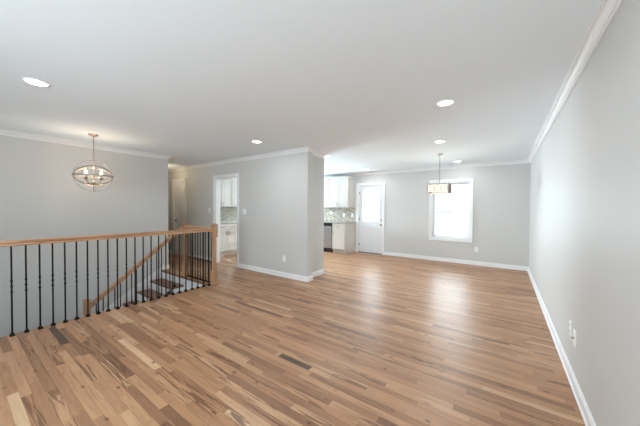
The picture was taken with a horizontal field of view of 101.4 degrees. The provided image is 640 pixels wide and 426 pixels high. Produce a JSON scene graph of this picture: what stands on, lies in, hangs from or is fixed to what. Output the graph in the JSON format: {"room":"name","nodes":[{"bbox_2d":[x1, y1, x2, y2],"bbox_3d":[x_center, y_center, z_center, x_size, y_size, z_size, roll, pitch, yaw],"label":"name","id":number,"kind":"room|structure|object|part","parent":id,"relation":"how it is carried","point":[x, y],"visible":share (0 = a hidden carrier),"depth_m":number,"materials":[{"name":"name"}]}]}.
{"room":"empty living room","nodes":[
{"label":"empty living room","id":0,"kind":"room"},
{"bbox_2d":[0,135,167,336],"bbox_3d":[-4.838,1.373,3.640,0.120,5.140,5.163,1,1,35],"label":"wall","id":1,"kind":"structure","parent":0,"point":[40,197],"depth_m":4.37,"materials":[{"name":"paint"}]},
{"bbox_2d":[168,152,323,276],"bbox_3d":[-2.516,-0.016,6.780,6.088,2.440,0.700,1,1,35],"label":"wall","id":2,"kind":"structure","parent":0,"point":[282,197],"depth_m":5.30,"materials":[{"name":"paint"}]},
{"bbox_2d":[0,129,326,171],"bbox_3d":[-2.897,-1.140,3.275,9.457,0.072,6.850,1,1,35],"label":"trim","id":3,"kind":"structure","parent":2,"relation":"attached to","point":[2,132],"depth_m":4.94,"materials":[{"name":"paint"}]},
{"bbox_2d":[172,178,185,254],"bbox_3d":[-3.913,0.113,7.386,0.726,2.138,0.159,1,1,35],"label":"door","id":4,"kind":"structure","parent":2,"relation":"in","point":[178,188],"depth_m":7.40,"materials":[{"name":"paint"}]},
{"bbox_2d":[188,253,210,260],"bbox_3d":[-3.130,1.147,6.786,1.279,0.094,0.022,1,1,35],"label":"baseboard","id":5,"kind":"structure","parent":2,"relation":"attached to","point":[188,253],"depth_m":6.78,"materials":[{"name":"paint"}]},
{"bbox_2d":[213,173,238,267],"bbox_3d":[-2.170,0.159,6.171,0.966,2.118,0.143,1,1,35],"label":"trim","id":6,"kind":"structure","parent":2,"relation":"attached to","point":[216,179],"depth_m":6.36,"materials":[{"name":"paint"}]},
{"bbox_2d":[238,263,323,281],"bbox_3d":[-0.819,1.186,5.589,1.947,0.094,0.722,1,1,35],"label":"baseboard","id":7,"kind":"structure","parent":2,"relation":"attached to","point":[243,266],"depth_m":5.18,"materials":[{"name":"paint"}]},
{"bbox_2d":[0,252,584,425],"bbox_3d":[-2.006,1.264,4.508,9.577,0.030,9.843,1,1,35],"label":"floor","id":8,"kind":"structure","parent":0,"point":[373,339],"depth_m":2.39,"materials":[{"name":"brown wood"}]},
{"bbox_2d":[0,223,218,336],"bbox_3d":[-3.298,0.742,2.539,0.118,1.065,5.145,1,1,35],"label":"landing railing","id":9,"kind":"object","parent":8,"relation":"on","point":[214,228],"visible":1,"depth_m":3.29,"materials":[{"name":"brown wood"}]},
{"bbox_3d":[-3.323,0.315,2.490,0.066,0.058,5.046,1,1,35],"label":"handrail","id":10,"kind":"part","parent":9,"relation":"part of","materials":[{"name":"brown wood"}]},
{"bbox_3d":[-1.853,0.717,4.595,0.118,1.065,0.118,1,1,35],"label":"newel post","id":11,"kind":"part","parent":9,"relation":"part of","materials":[{"name":"brown wood"}]},
{"bbox_2d":[104,265,207,310],"bbox_3d":[-4.075,1.823,3.056,1.810,1.326,5.055,1,1,35],"label":"staircase","id":12,"kind":"structure","parent":8,"relation":"on","point":[139,286],"depth_m":5.15,"materials":[{"name":"paint"}]},
{"bbox_2d":[82,223,188,315],"bbox_3d":[-3.082,1.308,4.558,0.112,2.216,1.599,1,1,35],"label":"stair railing","id":13,"kind":"object","parent":12,"relation":"on","point":[102,295],"visible":0.55,"depth_m":4.58,"materials":[{"name":"brown wood"}]},
{"bbox_3d":[-3.515,1.858,3.958,0.108,1.131,0.108,1,1,35],"label":"newel post","id":14,"kind":"part","parent":13,"relation":"part of","materials":[{"name":"brown wood"}]},
{"bbox_3d":[-2.650,0.713,5.156,0.112,1.040,0.112,1,1,35],"label":"newel post","id":15,"kind":"part","parent":13,"relation":"part of","materials":[{"name":"brown wood"}]},
{"bbox_2d":[184,279,201,289],"bbox_3d":[-3.717,1.432,2.806,0.980,0.270,5.085,1,1,35],"label":"trim","id":16,"kind":"structure","parent":8,"relation":"attached to","point":[188,283],"depth_m":5.00,"materials":[{"name":"paint"}]},
{"bbox_2d":[185,225,211,282],"bbox_3d":[-2.254,0.746,4.877,0.900,0.990,0.066,1,1,35],"label":"railing","id":17,"kind":"object","parent":8,"relation":"on","point":[186,226],"visible":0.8,"depth_m":4.84,"materials":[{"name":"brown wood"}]},
{"bbox_3d":[-2.250,0.280,4.869,0.900,0.058,0.066,1,1,35],"label":"handrail","id":18,"kind":"part","parent":17,"relation":"part of","materials":[{"name":"brown wood"}]},
{"bbox_2d":[220,223,236,255],"bbox_3d":[-2.859,0.737,7.588,0.681,0.900,0.640,1,1,35],"label":"base cabinet","id":19,"kind":"object","parent":8,"relation":"on","point":[228,231],"visible":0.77,"depth_m":7.43,"materials":[{"name":"paint"}]},
{"bbox_3d":[-2.705,0.394,7.279,0.018,0.150,0.296,1,1,35],"label":"drawer","id":20,"kind":"part","parent":19,"relation":"part of","materials":[{"name":"paint"}]},
{"bbox_3d":[-2.708,0.784,7.286,0.018,0.580,0.296,1,1,35],"label":"door","id":21,"kind":"part","parent":19,"relation":"part of","materials":[{"name":"paint"}]},
{"bbox_2d":[220,220,236,223],"bbox_3d":[-2.679,0.266,7.849,0.659,0.035,1.305,1,1,35],"label":"countertop","id":22,"kind":"structure","parent":19,"relation":"on","point":[235,221],"depth_m":7.60,"materials":[{"name":"stone"}]},
{"bbox_3d":[-2.521,0.390,7.541,0.018,0.150,0.296,1,1,35],"label":"drawer","id":23,"kind":"part","parent":19,"relation":"part of","materials":[{"name":"paint"}]},
{"bbox_3d":[-2.524,0.780,7.548,0.018,0.580,0.296,1,1,35],"label":"door","id":24,"kind":"part","parent":19,"relation":"part of","materials":[{"name":"paint"}]},
{"bbox_2d":[324,223,332,251],"bbox_3d":[0.265,0.750,8.357,0.600,0.895,0.644,1,1,35],"label":"dishwasher","id":25,"kind":"object","parent":8,"relation":"on","point":[327,226],"visible":0.44,"depth_m":8.04,"materials":[{"name":"metal"}]},
{"bbox_3d":[0.117,0.735,8.146,0.590,0.670,0.040,1,1,35],"label":"door","id":26,"kind":"part","parent":25,"relation":"part of","materials":[{"name":"silver metal"}]},
{"bbox_2d":[324,248,332,251],"bbox_3d":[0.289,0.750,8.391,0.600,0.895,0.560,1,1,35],"label":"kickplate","id":27,"kind":"object","parent":25,"relation":"in","point":[325,249],"depth_m":8.07,"materials":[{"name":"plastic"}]},
{"bbox_2d":[332,223,354,253],"bbox_3d":[0.710,0.756,8.063,0.453,0.900,0.651,1,1,35],"label":"base cabinet","id":28,"kind":"object","parent":8,"relation":"on","point":[343,235],"visible":1,"depth_m":7.86,"materials":[{"name":"paint"}]},
{"bbox_3d":[0.551,0.409,7.826,0.429,0.150,0.018,1,1,35],"label":"drawer","id":29,"kind":"part","parent":28,"relation":"part of","materials":[{"name":"paint"}]},
{"bbox_3d":[0.548,0.799,7.833,0.429,0.580,0.018,1,1,35],"label":"door","id":30,"kind":"part","parent":28,"relation":"part of","materials":[{"name":"paint"}]},
{"bbox_3d":[-0.333,0.735,8.797,0.865,0.900,0.651,1,1,35],"label":"base cabinet","id":31,"kind":"object","parent":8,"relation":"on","visible":0},
{"bbox_2d":[324,220,355,223],"bbox_3d":[0.114,0.276,8.489,1.995,0.035,0.629,1,1,35],"label":"countertop","id":32,"kind":"structure","parent":31,"relation":"on","point":[341,222],"depth_m":8.04,"materials":[{"name":"stone"}]},
{"bbox_2d":[0,0,600,175],"bbox_3d":[-2.070,-1.250,4.448,9.697,0.120,9.963,1,1,35],"label":"ceiling","id":33,"kind":"structure","parent":0,"point":[359,83],"depth_m":2.15,"materials":[{"name":"paint"}]},
{"bbox_2d":[21,77,50,86],"bbox_3d":[-2.506,-1.153,2.315,0.176,0.005,0.176,1,1,35],"label":"recessed light","id":34,"kind":"object","parent":33,"relation":"in","point":[32,81],"visible":1,"depth_m":2.31,"materials":[{"name":"paint"}]},
{"bbox_2d":[24,79,47,85],"bbox_3d":[-2.506,-1.153,2.315,0.140,0.002,0.140,1,1,35],"label":"diffuser","id":35,"kind":"object","parent":34,"relation":"attached to","point":[36,82],"depth_m":2.31,"materials":[{"name":"white plastic"}]},
{"bbox_2d":[72,133,113,191],"bbox_3d":[-3.438,-0.759,3.980,0.489,0.868,0.489,1,1,35],"label":"orb chandelier","id":36,"kind":"object","parent":33,"relation":"hanging from","point":[93,135],"visible":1,"depth_m":3.97,"materials":[{"name":"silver metal"}]},
{"bbox_3d":[-3.439,-0.568,3.984,0.048,0.480,0.048,1,1,35],"label":"stem","id":37,"kind":"part","parent":36,"relation":"part of","materials":[{"name":"beige metal"}]},
{"bbox_2d":[427,154,451,193],"bbox_3d":[2.383,-0.780,5.221,0.395,0.780,0.395,1,1,35],"label":"pendant","id":38,"kind":"object","parent":33,"relation":"hanging from","point":[437,188],"visible":1,"depth_m":5.09,"materials":[{"name":"beige fabric"}]},
{"bbox_3d":[2.381,-0.482,5.227,0.372,0.169,0.372,1,1,35],"label":"lamp shade","id":39,"kind":"part","parent":38,"relation":"part of","materials":[{"name":"beige glass"}]},
{"bbox_3d":[2.381,-0.482,5.227,0.384,0.185,0.384,1,1,35],"label":"frame","id":40,"kind":"part","parent":38,"relation":"part of","materials":[{"name":"beige fabric"}]},
{"bbox_2d":[436,99,454,105],"bbox_3d":[1.288,-1.130,2.695,0.176,0.005,0.176,1,1,35],"label":"recessed light","id":41,"kind":"object","parent":33,"relation":"in","point":[447,102],"visible":1,"depth_m":2.68,"materials":[{"name":"paint"}]},
{"bbox_2d":[438,100,452,105],"bbox_3d":[1.288,-1.131,2.695,0.140,0.002,0.140,1,1,35],"label":"diffuser","id":42,"kind":"object","parent":41,"relation":"attached to","point":[443,102],"depth_m":2.68,"materials":[{"name":"white plastic"}]},
{"bbox_2d":[329,163,530,270],"bbox_3d":[1.507,0.009,7.966,7.607,2.470,0.120,1,1,35],"label":"wall","id":43,"kind":"structure","parent":0,"point":[501,193],"depth_m":6.33,"materials":[{"name":"paint"}]},
{"bbox_2d":[324,178,329,206],"bbox_3d":[0.103,-0.657,8.637,0.695,0.945,0.381,1,1,35],"label":"upper cabinet","id":44,"kind":"object","parent":43,"relation":"attached to","point":[326,180],"visible":0.29,"depth_m":8.38,"materials":[{"name":"paint"}]},
{"bbox_2d":[324,207,354,221],"bbox_3d":[0.509,0.040,8.588,1.440,0.438,0.010,1,1,35],"label":"backsplash","id":45,"kind":"structure","parent":43,"relation":"attached to","point":[337,213],"depth_m":8.50,"materials":[{"name":"tile"}]},
{"bbox_2d":[329,176,353,207],"bbox_3d":[0.665,-0.645,8.242,0.700,0.945,0.381,1,1,35],"label":"upper cabinet","id":46,"kind":"object","parent":43,"relation":"attached to","point":[340,188],"visible":1,"depth_m":8.10,"materials":[{"name":"paint"}]},
{"bbox_3d":[0.433,-0.622,8.225,0.324,0.865,0.018,1,1,35],"label":"door","id":47,"kind":"part","parent":46,"relation":"part of","materials":[{"name":"paint"}]},
{"bbox_3d":[0.673,-1.093,8.241,0.700,0.050,0.364,1,1,35],"label":"cornice","id":48,"kind":"part","parent":46,"relation":"part of","materials":[{"name":"paint"}]},
{"bbox_3d":[0.711,-0.616,8.030,0.324,0.865,0.018,1,1,35],"label":"door","id":49,"kind":"part","parent":46,"relation":"part of","materials":[{"name":"paint"}]},
{"bbox_2d":[356,182,384,254],"bbox_3d":[1.529,0.158,7.921,0.916,2.122,0.172,1,1,35],"label":"door","id":50,"kind":"structure","parent":43,"relation":"in","point":[369,234],"depth_m":7.92,"materials":[{"name":"paint"}]},
{"bbox_3d":[1.537,-0.217,7.886,0.600,0.995,0.016,1,1,35],"label":"glass frame","id":51,"kind":"part","parent":50,"relation":"part of","materials":[{"name":"glass"}]},
{"bbox_2d":[429,178,473,242],"bbox_3d":[3.322,-0.071,6.674,1.000,1.565,0.144,1,1,35],"label":"window","id":52,"kind":"structure","parent":43,"relation":"in","point":[469,181],"depth_m":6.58,"materials":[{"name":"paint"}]},
{"bbox_3d":[3.329,0.289,6.694,0.816,0.660,0.030,1,1,35],"label":"sash","id":53,"kind":"part","parent":52,"relation":"part of","materials":[{"name":"white plastic"}]},
{"bbox_3d":[3.355,-0.382,6.711,0.816,0.760,0.030,1,1,35],"label":"sash","id":54,"kind":"part","parent":52,"relation":"part of","materials":[{"name":"white glass"}]},
{"bbox_2d":[529,0,639,425],"bbox_3d":[1.837,0.110,1.719,0.120,2.440,9.963,1,1,35],"label":"wall","id":55,"kind":"structure","parent":0,"point":[584,228],"depth_m":1.55,"materials":[{"name":"paint"}]},
{"bbox_2d":[324,0,622,177],"bbox_3d":[-1.265,-1.138,3.884,7.487,0.072,9.723,1,1,35],"label":"trim","id":56,"kind":"structure","parent":55,"relation":"attached to","point":[606,11],"depth_m":2.10,"materials":[{"name":"paint"}]},
{"bbox_2d":[384,252,595,425],"bbox_3d":[0.430,1.248,2.723,3.299,0.094,9.723,1,1,35],"label":"baseboard","id":57,"kind":"structure","parent":55,"relation":"attached to","point":[587,417],"depth_m":2.86,"materials":[{"name":"paint"}]},
{"bbox_2d":[569,320,571,336],"bbox_3d":[2.023,0.929,2.120,0.010,0.116,0.072,1,1,35],"label":"wall outlet","id":58,"kind":"object","parent":55,"relation":"attached to","point":[570,322],"visible":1,"depth_m":2.11,"materials":[{"name":"white plastic"}]},
{"bbox_2d":[571,329,575,346],"bbox_3d":[1.931,0.951,1.998,0.020,0.116,0.072,1,1,35],"label":"cable plate","id":59,"kind":"object","parent":55,"relation":"attached to","point":[574,331],"visible":1,"depth_m":1.99,"materials":[{"name":"white plastic"}]},
{"bbox_3d":[1.937,0.951,1.994,0.006,0.116,0.072,1,1,35],"label":"plate","id":60,"kind":"part","parent":59,"relation":"part of","materials":[{"name":"white plastic"}]},
{"bbox_3d":[-2.583,-0.050,8.656,0.120,2.440,3.453,1,1,35],"label":"wall","id":61,"kind":"structure","parent":0,"visible":0},
{"bbox_2d":[220,179,231,206],"bbox_3d":[-2.964,-0.660,7.650,0.391,0.950,0.680,1,1,35],"label":"upper cabinet","id":62,"kind":"object","parent":61,"relation":"attached to","point":[225,184],"visible":0.42,"depth_m":7.67,"materials":[{"name":"paint"}]},
{"bbox_2d":[220,207,236,220],"bbox_3d":[-2.966,0.026,7.999,0.010,0.433,1.225,1,1,35],"label":"backsplash","id":63,"kind":"structure","parent":61,"relation":"attached to","point":[226,213],"depth_m":8.16,"materials":[{"name":"tile"}]},
{"bbox_2d":[231,178,236,206],"bbox_3d":[-2.608,-0.667,8.157,0.391,0.950,0.540,1,1,35],"label":"upper cabinet","id":64,"kind":"object","parent":61,"relation":"attached to","point":[234,180],"visible":0.17,"depth_m":7.91,"materials":[{"name":"paint"}]}
]}

